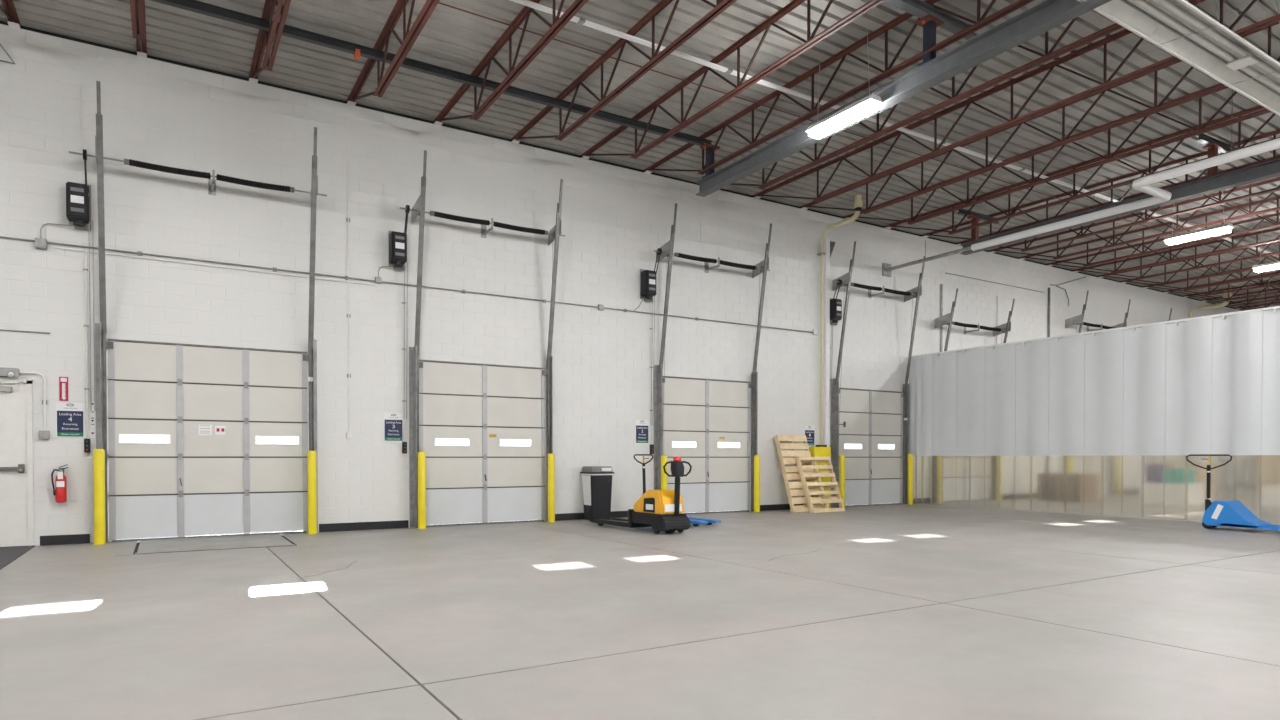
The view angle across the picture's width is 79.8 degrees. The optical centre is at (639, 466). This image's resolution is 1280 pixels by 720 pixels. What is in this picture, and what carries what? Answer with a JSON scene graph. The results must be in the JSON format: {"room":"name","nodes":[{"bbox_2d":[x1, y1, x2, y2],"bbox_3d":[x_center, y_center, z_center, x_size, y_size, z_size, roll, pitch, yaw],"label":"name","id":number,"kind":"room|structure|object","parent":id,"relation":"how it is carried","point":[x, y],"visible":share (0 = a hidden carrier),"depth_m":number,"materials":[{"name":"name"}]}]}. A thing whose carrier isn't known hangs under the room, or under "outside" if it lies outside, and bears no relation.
{"room":"warehouse loading dock","nodes":[
{"label":"warehouse loading dock","id":0,"kind":"room"},
{"bbox_2d":[0,24,1240,545],"bbox_3d":[8.123,-2.594,21.035,52.000,7.130,0.261,0,1,-32],"label":"wall","id":1,"kind":"structure","parent":0,"point":[614,219],"depth_m":13.28,"materials":[{"name":"paint"}]},
{"bbox_2d":[0,367,18,376],"bbox_3d":[-8.617,-1.280,10.400,0.280,0.130,0.125,0,1,-32],"label":"emergency light","id":2,"kind":"object","parent":1,"relation":"attached to","point":[4,372],"visible":1,"depth_m":10.40,"materials":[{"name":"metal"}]},
{"bbox_2d":[0,378,33,546],"bbox_3d":[-8.862,-0.050,10.350,1.035,2.310,0.270,0,1,-32],"label":"door","id":3,"kind":"structure","parent":1,"relation":"in","point":[16,396],"depth_m":10.53,"materials":[{"name":"white paint"}]},
{"bbox_2d":[19,371,47,429],"bbox_3d":[-9.178,-0.917,10.151,2.100,0.810,0.051,0,1,-32],"label":"conduit","id":4,"kind":"object","parent":1,"relation":"attached to","point":[44,401],"visible":1,"depth_m":10.67,"materials":[{"name":"metal"}]},
{"bbox_2d":[35,238,46,249],"bbox_3d":[-8.317,-3.099,10.633,0.130,0.130,0.090,0,1,-32],"label":"junction box","id":5,"kind":"object","parent":1,"relation":"attached to","point":[40,243],"visible":1,"depth_m":10.60,"materials":[{"name":"metal"}]},
{"bbox_2d":[39,431,49,438],"bbox_3d":[-8.312,-0.444,10.687,0.120,0.120,0.060,0,1,-32],"label":"junction box","id":6,"kind":"object","parent":1,"relation":"attached to","point":[42,434],"visible":1,"depth_m":10.66,"materials":[{"name":"metal"}]},
{"bbox_2d":[51,464,67,502],"bbox_3d":[-8.118,0.233,10.740,0.155,0.535,0.190,0,1,0],"label":"fire extinguisher","id":7,"kind":"object","parent":1,"relation":"attached to","point":[60,488],"visible":1,"depth_m":10.69,"materials":[{"name":"red metal"}]},
{"bbox_2d":[59,377,67,400],"bbox_3d":[-8.138,-1.101,10.816,0.100,0.340,0.012,0,1,-32],"label":"fire extinguisher sign","id":8,"kind":"object","parent":1,"relation":"attached to","point":[63,381],"visible":1,"depth_m":10.81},
{"bbox_2d":[40,534,89,545],"bbox_3d":[-8.138,1.031,10.843,0.570,0.134,0.015,0,1,-32],"label":"baseboard","id":9,"kind":"structure","parent":1,"relation":"attached to","point":[76,538],"depth_m":10.83,"materials":[{"name":"black rubber"}]},
{"bbox_2d":[56,402,84,436],"bbox_3d":[-8.078,-0.665,10.858,0.330,0.492,0.013,0,1,-32],"label":"sign","id":10,"kind":"object","parent":1,"relation":"attached to","point":[70,417],"visible":1,"depth_m":10.86,"materials":[{"name":"plastic"}]},
{"bbox_2d":[66,149,94,410],"bbox_3d":[-7.835,-2.595,10.717,0.300,3.590,0.467,0,1,-32],"label":"operator","id":11,"kind":"object","parent":1,"relation":"attached to","point":[78,196],"visible":1,"depth_m":10.70,"materials":[{"name":"metal"}]},
{"bbox_2d":[83,248,89,452],"bbox_3d":[-7.895,-1.657,10.920,0.070,2.910,0.076,0,1,-32],"label":"conduit","id":12,"kind":"object","parent":1,"relation":"attached to","point":[86,441],"visible":1,"depth_m":10.92,"materials":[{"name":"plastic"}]},
{"bbox_2d":[90,401,94,437],"bbox_3d":[-7.862,-0.678,10.995,0.053,0.530,0.006,0,1,-32],"label":"strip","id":13,"kind":"object","parent":1,"relation":"attached to","point":[92,413],"visible":1,"depth_m":10.99,"materials":[{"name":"grey plastic"}]},
{"bbox_2d":[69,81,326,542],"bbox_3d":[-6.452,-2.091,11.451,3.320,6.360,0.689,0,1,-32],"label":"door","id":14,"kind":"structure","parent":1,"relation":"in","point":[212,478],"depth_m":11.69,"materials":[{"name":"metal"}]},
{"bbox_2d":[55,247,377,285],"bbox_3d":[-6.330,-3.079,11.888,4.400,0.030,0.020,0,1,-32],"label":"conduit","id":15,"kind":"object","parent":1,"relation":"attached to","point":[55,247],"visible":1,"depth_m":11.72,"materials":[{"name":"metal"}]},
{"bbox_2d":[346,150,350,431],"bbox_3d":[-4.873,-2.916,12.805,0.060,4.740,0.031,0,1,-32],"label":"conduit","id":16,"kind":"object","parent":1,"relation":"attached to","point":[348,218],"visible":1,"depth_m":12.79,"materials":[{"name":"metal"}]},
{"bbox_2d":[319,520,408,531],"bbox_3d":[-4.666,1.004,12.994,1.460,0.134,0.015,0,1,-32],"label":"baseboard","id":17,"kind":"structure","parent":1,"relation":"attached to","point":[331,527],"depth_m":12.97,"materials":[{"name":"black rubber"}]},
{"bbox_2d":[384,413,402,440],"bbox_3d":[-4.257,-0.685,13.225,0.330,0.492,0.013,0,1,-32],"label":"sign","id":18,"kind":"object","parent":1,"relation":"attached to","point":[393,422],"visible":1,"depth_m":13.22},
{"bbox_2d":[388,205,409,418],"bbox_3d":[-4.078,-2.624,13.044,0.300,3.590,0.467,0,1,-32],"label":"operator","id":19,"kind":"object","parent":1,"relation":"attached to","point":[397,241],"visible":1,"depth_m":13.02,"materials":[{"name":"metal"}]},
{"bbox_2d":[402,285,406,452],"bbox_3d":[-4.087,-1.687,13.279,0.070,2.910,0.076,0,1,-32],"label":"conduit","id":20,"kind":"object","parent":1,"relation":"attached to","point":[404,444],"visible":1,"depth_m":13.28,"materials":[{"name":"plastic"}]},
{"bbox_2d":[0,236,812,332],"bbox_3d":[-4.654,-3.158,12.932,20.750,0.060,0.040,0,1,-32],"label":"conduit","id":21,"kind":"object","parent":1,"relation":"attached to","point":[139,253],"visible":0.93,"depth_m":12.79,"materials":[{"name":"metal"}]},
{"bbox_2d":[400,150,564,527],"bbox_3d":[-2.754,-2.119,13.742,3.080,6.360,0.689,0,1,-32],"label":"door","id":22,"kind":"structure","parent":1,"relation":"in","point":[485,481],"depth_m":14.00,"materials":[{"name":"metal"}]},
{"bbox_2d":[555,511,627,520],"bbox_3d":[-0.679,0.973,15.464,2.280,0.134,0.015,0,1,-32],"label":"baseboard","id":23,"kind":"structure","parent":1,"relation":"attached to","point":[614,514],"depth_m":15.11,"materials":[{"name":"black rubber"}]},
{"bbox_2d":[0,21,1244,310],"bbox_3d":[8.107,-6.310,21.014,52.000,0.299,0.200,0,1,-32],"label":"trim","id":24,"kind":"structure","parent":1,"relation":"attached to","point":[1,22],"depth_m":13.75,"materials":[{"name":"metal"}]},
{"bbox_2d":[635,420,648,443],"bbox_3d":[0.044,-0.729,15.889,0.330,0.492,0.013,0,1,-32],"label":"sign","id":25,"kind":"object","parent":1,"relation":"attached to","point":[641,426],"visible":1,"depth_m":15.88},
{"bbox_2d":[640,248,661,424],"bbox_3d":[0.240,-2.658,15.720,0.300,3.590,0.467,0,1,-32],"label":"operator","id":26,"kind":"object","parent":1,"relation":"attached to","point":[648,278],"visible":1,"depth_m":15.70,"materials":[{"name":"metal"}]},
{"bbox_2d":[650,314,653,453],"bbox_3d":[0.248,-1.721,15.965,0.070,2.910,0.076,0,1,-32],"label":"conduit","id":27,"kind":"object","parent":1,"relation":"attached to","point":[651,367],"visible":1,"depth_m":15.96,"materials":[{"name":"grey plastic"}]},
{"bbox_2d":[654,203,771,514],"bbox_3d":[1.565,-2.153,16.417,3.080,6.360,0.689,0,1,-32],"label":"door","id":28,"kind":"structure","parent":1,"relation":"in","point":[705,412],"depth_m":16.71,"materials":[{"name":"metal"}]},
{"bbox_2d":[760,504,802,510],"bbox_3d":[3.265,0.942,17.907,1.500,0.134,0.015,0,1,-32],"label":"baseboard","id":29,"kind":"structure","parent":1,"relation":"attached to","point":[774,506],"depth_m":17.85,"materials":[{"name":"black rubber"}]},
{"bbox_2d":[804,425,814,445],"bbox_3d":[4.074,-0.750,18.386,0.330,0.492,0.013,0,1,-32],"label":"sign","id":30,"kind":"object","parent":1,"relation":"attached to","point":[809,430],"visible":0.94,"depth_m":18.39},
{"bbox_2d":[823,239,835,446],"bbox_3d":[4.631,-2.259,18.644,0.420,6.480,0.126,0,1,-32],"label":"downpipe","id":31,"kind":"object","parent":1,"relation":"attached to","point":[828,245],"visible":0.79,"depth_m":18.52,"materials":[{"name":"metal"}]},
{"bbox_2d":[829,279,841,429],"bbox_3d":[4.780,-2.693,18.532,0.270,3.590,0.467,0,1,-32],"label":"operator","id":32,"kind":"object","parent":1,"relation":"attached to","point":[835,304],"visible":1,"depth_m":18.50,"materials":[{"name":"metal"}]},
{"bbox_2d":[817,195,862,444],"bbox_3d":[4.674,-3.186,17.956,0.192,5.990,1.322,0,1,-32],"label":"drain pipe","id":33,"kind":"object","parent":1,"relation":"attached to","point":[858,203],"visible":0.88,"depth_m":18.39,"materials":[{"name":"beige metal"}]},
{"bbox_2d":[854,195,862,207],"bbox_3d":[4.971,-6.040,17.439,0.192,0.270,0.192,0,1,-32],"label":"drain","id":34,"kind":"object","parent":33,"relation":"on","point":[858,203],"depth_m":17.37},
{"bbox_2d":[830,241,924,506],"bbox_3d":[5.943,-2.187,19.129,3.080,6.360,0.689,0,1,-32],"label":"door","id":35,"kind":"structure","parent":1,"relation":"in","point":[868,418],"depth_m":19.43,"materials":[{"name":"metal"}]},
{"bbox_2d":[940,284,942,351],"bbox_3d":[8.233,-2.103,20.921,0.055,5.750,0.055,0,1,-9],"label":"conduit","id":36,"kind":"object","parent":1,"relation":"attached to","point":[941,327],"visible":0.35,"depth_m":20.88,"materials":[{"name":"metal"}]},
{"bbox_2d":[934,288,1014,350],"bbox_3d":[9.215,-1.877,21.161,3.080,5.687,0.689,0,1,-32],"label":"door","id":37,"kind":"structure","parent":1,"relation":"in","point":[946,319],"depth_m":21.20,"materials":[{"name":"metal"}]},
{"bbox_2d":[1048,288,1049,336],"bbox_3d":[12.602,-2.387,23.625,0.065,6.250,0.065,0,1,-9],"label":"conduit","id":38,"kind":"object","parent":1,"relation":"attached to","point":[1048,288],"visible":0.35,"depth_m":23.57,"materials":[{"name":"metal"}]},
{"bbox_2d":[909,306,1279,524],"bbox_3d":[11.397,-0.893,13.347,0.091,3.880,16.255,0,1,-32],"label":"curtain","id":39,"kind":"object","parent":1,"relation":"attached to","point":[1107,421],"visible":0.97,"depth_m":15.92,"materials":[{"name":"grey plastic"}]},
{"bbox_2d":[1065,290,1130,332],"bbox_3d":[14.613,-2.255,24.501,3.080,6.360,0.689,0,1,-32],"label":"door","id":40,"kind":"structure","parent":1,"relation":"in","point":[1077,320],"depth_m":24.04,"materials":[{"name":"metal"}]},
{"bbox_2d":[1190,290,1231,317],"bbox_3d":[20.710,-2.860,27.868,0.288,6.890,1.370,0,1,-32],"label":"drain pipe","id":41,"kind":"object","parent":1,"relation":"attached to","point":[1225,295],"visible":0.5,"depth_m":27.66,"materials":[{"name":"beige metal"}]},
{"bbox_2d":[1222,290,1231,297],"bbox_3d":[20.995,-6.164,27.366,0.288,0.270,0.288,0,1,-32],"label":"drain","id":42,"kind":"object","parent":41,"relation":"on","point":[1225,295],"depth_m":27.30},
{"bbox_2d":[0,503,1279,719],"bbox_3d":[13.840,1.236,11.855,52.600,0.301,22.150,0,1,-32],"label":"floor","id":43,"kind":"structure","parent":0,"point":[897,611],"depth_m":5.69,"materials":[{"name":"concrete"}]},
{"bbox_2d":[0,545,34,569],"bbox_3d":[-8.109,1.118,8.836,1.405,0.011,3.340,0,1,-32],"label":"floor mat","id":44,"kind":"object","parent":43,"relation":"on","point":[7,554],"visible":1,"depth_m":9.73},
{"bbox_2d":[93,449,106,544],"bbox_3d":[-7.658,0.422,10.848,0.170,1.351,0.170,0,1,-32],"label":"bollard","id":45,"kind":"object","parent":43,"relation":"on","point":[98,454],"visible":1,"depth_m":10.79,"materials":[{"name":"metal"}]},
{"bbox_2d":[115,533,295,555],"bbox_3d":[-6.128,1.092,10.922,2.170,0.012,1.900,0,1,-32],"label":"dock leveler","id":46,"kind":"object","parent":43,"relation":"on","point":[126,548],"visible":1,"depth_m":10.80,"materials":[{"name":"metal"}]},
{"bbox_2d":[307,451,317,533],"bbox_3d":[-5.273,0.409,12.314,0.170,1.341,0.170,0,1,-32],"label":"bollard","id":47,"kind":"object","parent":43,"relation":"on","point":[311,455],"visible":1,"depth_m":12.26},
{"bbox_2d":[417,452,426,528],"bbox_3d":[-3.771,0.403,13.233,0.170,1.331,0.170,0,1,-32],"label":"bollard","id":48,"kind":"object","parent":43,"relation":"on","point":[421,455],"visible":1,"depth_m":13.18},
{"bbox_2d":[548,453,554,521],"bbox_3d":[-1.688,0.396,14.559,0.170,1.311,0.170,0,1,-32],"label":"bollard","id":49,"kind":"object","parent":43,"relation":"on","point":[551,456],"visible":1,"depth_m":14.50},
{"bbox_2d":[580,466,613,519],"bbox_3d":[-0.842,0.517,15.038,0.500,1.052,0.524,0,1,-29],"label":"trash bin","id":50,"kind":"object","parent":43,"relation":"on","point":[596,480],"visible":0.94,"depth_m":14.85,"materials":[{"name":"grey plastic"}]},
{"bbox_2d":[582,466,612,471],"bbox_3d":[-0.842,0.046,15.032,0.465,0.110,0.485,0,1,-29],"label":"lid","id":51,"kind":"object","parent":50,"relation":"attached to","point":[585,468],"depth_m":14.83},
{"bbox_2d":[590,456,691,533],"bbox_3d":[-0.020,0.445,13.164,0.621,1.250,2.289,-1,1,-35],"label":"truck","id":52,"kind":"object","parent":43,"relation":"on","point":[661,510],"visible":1,"depth_m":12.34,"materials":[{"name":"yellow plastic"}]},
{"bbox_2d":[634,489,683,513],"bbox_3d":[0.303,0.576,12.664,0.460,0.400,0.840,-1,1,-35],"label":"hood","id":53,"kind":"object","parent":52,"relation":"attached to","point":[663,501],"depth_m":12.37,"materials":[{"name":"plastic"}]},
{"bbox_2d":[661,455,666,489],"bbox_3d":[0.502,0.399,15.904,0.170,1.271,0.170,0,1,-32],"label":"bollard","id":54,"kind":"object","parent":43,"relation":"on","point":[664,457],"visible":0.56,"depth_m":15.85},
{"bbox_2d":[634,454,720,525],"bbox_3d":[0.637,0.408,14.258,1.791,1.292,0.552,1,1,43],"label":"truck","id":55,"kind":"object","parent":43,"relation":"on","point":[695,521],"visible":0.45,"depth_m":14.24,"materials":[{"name":"blue metal"}]},
{"bbox_2d":[754,455,759,511],"bbox_3d":[2.628,0.372,17.221,0.170,1.291,0.170,0,1,-32],"label":"bollard","id":56,"kind":"object","parent":43,"relation":"on","point":[756,457],"visible":1,"depth_m":17.16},
{"bbox_2d":[774,435,822,511],"bbox_3d":[3.657,0.157,17.646,0.909,1.786,0.702,0,1,-32],"label":"wooden pallet","id":57,"kind":"object","parent":43,"relation":"on","point":[785,456],"visible":0.7,"depth_m":17.54,"materials":[{"name":"brown wood"}]},
{"bbox_2d":[805,445,830,508],"bbox_3d":[4.268,0.239,18.351,0.540,1.528,0.296,0,1,-32],"label":"guard","id":58,"kind":"object","parent":43,"relation":"on","point":[819,450],"visible":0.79,"depth_m":18.24,"materials":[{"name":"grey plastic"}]},
{"bbox_2d":[795,457,845,512],"bbox_3d":[4.121,0.414,17.488,0.991,1.290,0.619,0,1,-32],"label":"wooden pallet","id":59,"kind":"object","parent":43,"relation":"on","point":[819,484],"visible":0.85,"depth_m":17.44,"materials":[{"name":"brown wood"}]},
{"bbox_2d":[839,454,844,507],"bbox_3d":[4.916,0.350,18.615,0.170,1.301,0.170,0,1,-32],"label":"bollard","id":60,"kind":"object","parent":43,"relation":"on","point":[842,456],"visible":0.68,"depth_m":18.56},
{"bbox_2d":[907,453,913,504],"bbox_3d":[7.048,0.318,19.959,0.170,1.331,0.170,0,1,-32],"label":"bollard","id":61,"kind":"object","parent":43,"relation":"on","point":[910,456],"visible":1,"depth_m":19.90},
{"bbox_2d":[1186,454,1279,530],"bbox_3d":[10.250,0.432,12.742,0.552,1.282,1.936,0,1,-32],"label":"truck","id":62,"kind":"object","parent":43,"relation":"on","point":[1229,513],"visible":1,"depth_m":12.94,"materials":[{"name":"blue metal"}]},
{"bbox_2d":[0,0,1279,309],"bbox_3d":[13.840,-6.237,11.761,52.500,0.252,22.050,0,1,-32],"label":"ceiling","id":63,"kind":"structure","parent":0,"point":[451,38],"depth_m":12.32,"materials":[{"name":"metal"}]},
{"bbox_2d":[0,0,20,28],"bbox_3d":[-2.926,-5.647,1.386,0.126,0.669,21.560,0,1,-32],"label":"joist","id":64,"kind":"object","parent":63,"relation":"attached to","point":[16,24],"visible":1,"depth_m":10.21,"materials":[{"name":"red metal"}]},
{"bbox_2d":[130,0,146,57],"bbox_3d":[-1.681,-5.657,2.158,0.126,0.669,21.560,0,1,-32],"label":"joist","id":65,"kind":"object","parent":63,"relation":"attached to","point":[137,7],"visible":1,"depth_m":9.52,"materials":[{"name":"red metal"}]},
{"bbox_2d":[248,0,290,83],"bbox_3d":[-0.435,-5.666,2.929,0.126,0.669,21.560,0,1,-32],"label":"joist","id":66,"kind":"object","parent":63,"relation":"attached to","point":[268,38],"visible":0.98,"depth_m":10.10,"materials":[{"name":"red metal"}]},
{"bbox_2d":[347,0,439,105],"bbox_3d":[0.810,-5.676,3.701,0.126,0.669,21.560,0,1,-32],"label":"joist","id":67,"kind":"object","parent":63,"relation":"attached to","point":[410,36],"visible":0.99,"depth_m":10.41,"materials":[{"name":"red metal"}]},
{"bbox_2d":[510,0,1278,256],"bbox_3d":[13.729,-5.919,18.961,39.070,0.040,0.100,0,1,-32],"label":"conduit","id":68,"kind":"object","parent":67,"relation":"attached to","point":[581,21],"visible":0.65,"depth_m":11.77,"materials":[{"name":"metal"}]},
{"bbox_2d":[433,0,587,125],"bbox_3d":[2.055,-5.686,4.472,0.126,0.669,21.560,0,1,-32],"label":"joist","id":69,"kind":"object","parent":63,"relation":"attached to","point":[558,23],"visible":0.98,"depth_m":10.71,"materials":[{"name":"red metal"}]},
{"bbox_2d":[511,0,736,143],"bbox_3d":[3.301,-5.696,5.244,0.126,0.669,21.560,0,1,-32],"label":"joist","id":70,"kind":"object","parent":63,"relation":"attached to","point":[721,5],"visible":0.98,"depth_m":10.96,"materials":[{"name":"red metal"}]},
{"bbox_2d":[580,0,885,159],"bbox_3d":[4.546,-5.705,6.015,0.126,0.669,21.560,0,1,-32],"label":"joist","id":71,"kind":"object","parent":63,"relation":"attached to","point":[811,41],"visible":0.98,"depth_m":11.04,"materials":[{"name":"red metal"}]},
{"bbox_2d":[884,0,975,39],"bbox_3d":[3.510,-5.914,9.830,2.400,0.120,0.130,0,1,-32],"label":"header beam","id":72,"kind":"structure","parent":71,"relation":"attached to","point":[918,8],"depth_m":9.97,"materials":[{"name":"metal"}]},
{"bbox_2d":[644,0,1033,174],"bbox_3d":[5.791,-5.715,6.787,0.126,0.669,21.560,0,1,-32],"label":"joist","id":73,"kind":"object","parent":63,"relation":"attached to","point":[981,22],"visible":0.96,"depth_m":11.37,"materials":[{"name":"red metal"}]},
{"bbox_2d":[806,29,881,138],"bbox_3d":[2.921,-5.526,11.034,0.240,1.155,1.240,0,1,-32],"label":"lamp","id":74,"kind":"object","parent":63,"relation":"hanging from","point":[870,104],"visible":1,"depth_m":10.91,"materials":[{"name":"white paint"}]},
{"bbox_2d":[730,17,1122,188],"bbox_3d":[7.037,-5.725,7.558,0.126,0.669,21.560,0,1,-32],"label":"joist","id":75,"kind":"object","parent":63,"relation":"attached to","point":[1049,55],"visible":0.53,"depth_m":11.39,"materials":[{"name":"red metal"}]},
{"bbox_2d":[752,0,1279,201],"bbox_3d":[8.282,-5.734,8.330,0.126,0.669,21.560,0,1,-32],"label":"joist","id":76,"kind":"object","parent":63,"relation":"attached to","point":[1106,83],"visible":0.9,"depth_m":12.19,"materials":[{"name":"red metal"}]},
{"bbox_2d":[800,21,1279,213],"bbox_3d":[9.527,-5.744,9.101,0.126,0.669,21.560,0,1,-32],"label":"joist","id":77,"kind":"object","parent":63,"relation":"attached to","point":[1157,108],"visible":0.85,"depth_m":13.01,"materials":[{"name":"red metal"}]},
{"bbox_2d":[844,83,1270,224],"bbox_3d":[10.773,-5.754,9.873,0.126,0.669,21.560,0,1,-32],"label":"joist","id":78,"kind":"object","parent":63,"relation":"attached to","point":[1201,130],"visible":0.68,"depth_m":14.00,"materials":[{"name":"red metal"}]},
{"bbox_2d":[882,89,1279,276],"bbox_3d":[9.798,-5.479,13.059,1.475,1.300,14.997,0,1,-32],"label":"pipe","id":79,"kind":"object","parent":63,"relation":"attached to","point":[1142,184],"visible":0.97,"depth_m":14.35,"materials":[{"name":"metal"}]},
{"bbox_2d":[885,105,1279,234],"bbox_3d":[12.018,-5.763,10.644,0.126,0.669,21.560,0,1,-32],"label":"joist","id":80,"kind":"object","parent":63,"relation":"attached to","point":[1074,196],"visible":0.88,"depth_m":15.48,"materials":[{"name":"red metal"}]},
{"bbox_2d":[922,129,1279,239],"bbox_3d":[13.264,-5.773,11.416,0.126,0.669,21.560,0,1,-32],"label":"joist","id":81,"kind":"object","parent":63,"relation":"attached to","point":[1273,133],"visible":0.52,"depth_m":16.45,"materials":[{"name":"red metal"}]},
{"bbox_2d":[957,209,998,223],"bbox_3d":[8.139,-6.017,18.402,1.500,0.110,0.090,0,1,-32],"label":"header beam","id":82,"kind":"structure","parent":81,"relation":"attached to","point":[963,212],"depth_m":18.34,"materials":[{"name":"black metal"}]},
{"bbox_2d":[1196,134,1234,152],"bbox_3d":[10.730,-5.964,14.220,1.500,0.110,0.090,0,1,-32],"label":"header beam","id":83,"kind":"structure","parent":81,"relation":"attached to","point":[1204,140],"depth_m":14.03,"materials":[{"name":"black metal"}]},
{"bbox_2d":[957,155,1279,251],"bbox_3d":[14.509,-5.783,12.187,0.126,0.669,21.560,0,1,-32],"label":"joist","id":84,"kind":"object","parent":63,"relation":"attached to","point":[1220,202],"visible":0.69,"depth_m":17.28,"materials":[{"name":"red metal"}]},
{"bbox_2d":[960,158,1279,254],"bbox_3d":[12.825,-5.159,10.470,0.200,0.245,19.000,0,1,-32],"label":"beam","id":85,"kind":"structure","parent":63,"relation":"attached to","point":[1269,169],"depth_m":14.47,"materials":[{"name":"metal"}]},
{"bbox_2d":[967,215,982,240],"bbox_3d":[7.990,-5.685,18.267,0.320,0.600,0.200,0,1,-32],"label":"hanger","id":86,"kind":"object","parent":85,"relation":"on","point":[974,219],"visible":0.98,"depth_m":18.22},
{"bbox_2d":[1203,143,1222,177],"bbox_3d":[10.560,-5.633,14.119,0.320,0.600,0.200,0,1,-32],"label":"hanger","id":87,"kind":"object","parent":85,"relation":"on","point":[1212,149],"visible":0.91,"depth_m":14.07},
{"bbox_2d":[988,177,1279,259],"bbox_3d":[15.754,-5.793,12.959,0.126,0.669,21.560,0,1,-32],"label":"joist","id":88,"kind":"object","parent":63,"relation":"attached to","point":[1249,186],"visible":0.99,"depth_m":18.25,"materials":[{"name":"red metal"}]},
{"bbox_2d":[1018,196,1279,266],"bbox_3d":[17.000,-5.802,13.730,0.126,0.669,21.560,0,1,-32],"label":"joist","id":89,"kind":"object","parent":63,"relation":"attached to","point":[1277,198],"visible":0.96,"depth_m":19.52,"materials":[{"name":"red metal"}]},
{"bbox_2d":[1046,212,1279,272],"bbox_3d":[18.245,-5.812,14.502,0.126,0.669,21.560,0,1,-32],"label":"joist","id":90,"kind":"object","parent":63,"relation":"attached to","point":[1275,214],"visible":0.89,"depth_m":20.74,"materials":[{"name":"red metal"}]},
{"bbox_2d":[1073,227,1279,279],"bbox_3d":[19.490,-5.822,15.273,0.126,0.669,21.560,0,1,-32],"label":"joist","id":91,"kind":"object","parent":63,"relation":"attached to","point":[1257,255],"visible":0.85,"depth_m":21.52,"materials":[{"name":"red metal"}]},
{"bbox_2d":[1077,0,1279,115],"bbox_3d":[8.268,-5.585,10.129,17.200,1.016,0.660,0,1,-32],"label":"heater","id":92,"kind":"object","parent":63,"relation":"hanging from","point":[1179,28],"visible":1,"depth_m":9.36,"materials":[{"name":"metal"}]},
{"bbox_2d":[1098,241,1279,285],"bbox_3d":[20.736,-5.831,16.045,0.126,0.669,21.560,0,1,-32],"label":"joist","id":93,"kind":"object","parent":63,"relation":"attached to","point":[1219,273],"visible":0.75,"depth_m":22.70,"materials":[{"name":"red metal"}]},
{"bbox_2d":[1164,190,1232,244],"bbox_3d":[12.246,-5.599,16.811,0.240,1.155,1.240,0,1,-32],"label":"lamp","id":94,"kind":"object","parent":63,"relation":"hanging from","point":[1225,228],"visible":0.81,"depth_m":16.72,"materials":[{"name":"white paint"}]},
{"bbox_2d":[1121,255,1279,290],"bbox_3d":[21.981,-5.841,16.816,0.126,0.669,21.560,0,1,-32],"label":"joist","id":95,"kind":"object","parent":63,"relation":"attached to","point":[1241,279],"visible":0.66,"depth_m":23.50,"materials":[{"name":"red metal"}]},
{"bbox_2d":[1142,267,1279,295],"bbox_3d":[23.226,-5.851,17.588,0.126,0.669,21.560,0,1,-32],"label":"joist","id":96,"kind":"object","parent":63,"relation":"attached to","point":[1273,284],"visible":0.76,"depth_m":24.65,"materials":[{"name":"red metal"}]},
{"bbox_2d":[1163,271,1279,300],"bbox_3d":[24.472,-5.861,18.359,0.126,0.669,21.560,0,1,-32],"label":"joist","id":97,"kind":"object","parent":63,"relation":"attached to","point":[1165,291],"visible":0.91,"depth_m":25.71,"materials":[{"name":"red metal"}]},
{"bbox_2d":[1182,280,1279,304],"bbox_3d":[25.717,-5.870,19.131,0.126,0.669,21.560,0,1,-32],"label":"joist","id":98,"kind":"object","parent":63,"relation":"attached to","point":[1270,282],"visible":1,"depth_m":26.57,"materials":[{"name":"red metal"}]},
{"bbox_2d":[1201,288,1279,307],"bbox_3d":[26.962,-5.880,19.902,0.126,0.669,21.560,0,1,-32],"label":"joist","id":99,"kind":"object","parent":63,"relation":"attached to","point":[1265,291],"visible":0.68,"depth_m":27.71,"materials":[{"name":"red metal"}]},
{"bbox_2d":[1228,295,1278,308],"bbox_3d":[28.208,-5.890,20.674,0.126,0.669,21.560,0,1,-32],"label":"joist","id":100,"kind":"object","parent":63,"relation":"attached to","point":[1275,295],"visible":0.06,"depth_m":28.93,"materials":[{"name":"red metal"}]},
{"bbox_2d":[1252,226,1279,271],"bbox_3d":[16.300,-5.631,19.381,0.240,1.155,1.240,0,1,-32],"label":"lamp","id":101,"kind":"object","parent":63,"relation":"hanging from","point":[1273,265],"visible":1,"depth_m":19.62,"materials":[{"name":"white paint"}]},
{"bbox_3d":[-7.908,-5.608,-1.700,0.126,0.669,21.560,0,1,-32],"label":"joist","id":102,"kind":"object","parent":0,"visible":0},
{"bbox_2d":[150,0,711,145],"bbox_3d":[-5.730,-5.909,9.811,16.570,0.110,0.090,0,1,-32],"label":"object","id":103,"kind":"structure","parent":102,"relation":"attached to","point":[203,8],"depth_m":11.29,"materials":[{"name":"black metal"}]},
{"bbox_2d":[700,143,719,177],"bbox_3d":[1.292,-5.633,14.118,0.320,0.600,0.200,0,1,-32],"label":"hanger","id":104,"kind":"object","parent":103,"relation":"hanging from","point":[708,147],"visible":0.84,"depth_m":14.06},
{"bbox_2d":[695,0,1111,196],"bbox_3d":[6.127,-5.107,6.320,0.200,0.245,19.000,0,1,-32],"label":"beam","id":105,"kind":"structure","parent":104,"relation":"hanging from","point":[1047,15],"depth_m":9.96,"materials":[{"name":"metal"}]},
{"bbox_2d":[915,15,943,65],"bbox_3d":[3.804,-5.582,10.063,0.320,0.600,0.200,0,1,-32],"label":"hanger","id":106,"kind":"object","parent":105,"relation":"on","point":[929,23],"visible":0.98,"depth_m":10.02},
{"bbox_2d":[438,2,1264,263],"bbox_3d":[10.098,-6.117,17.803,52.000,0.006,0.028,0,1,-32],"label":"bar","id":107,"kind":"object","parent":102,"relation":"attached to","point":[439,2],"visible":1,"depth_m":12.37,"materials":[{"name":"metal"}]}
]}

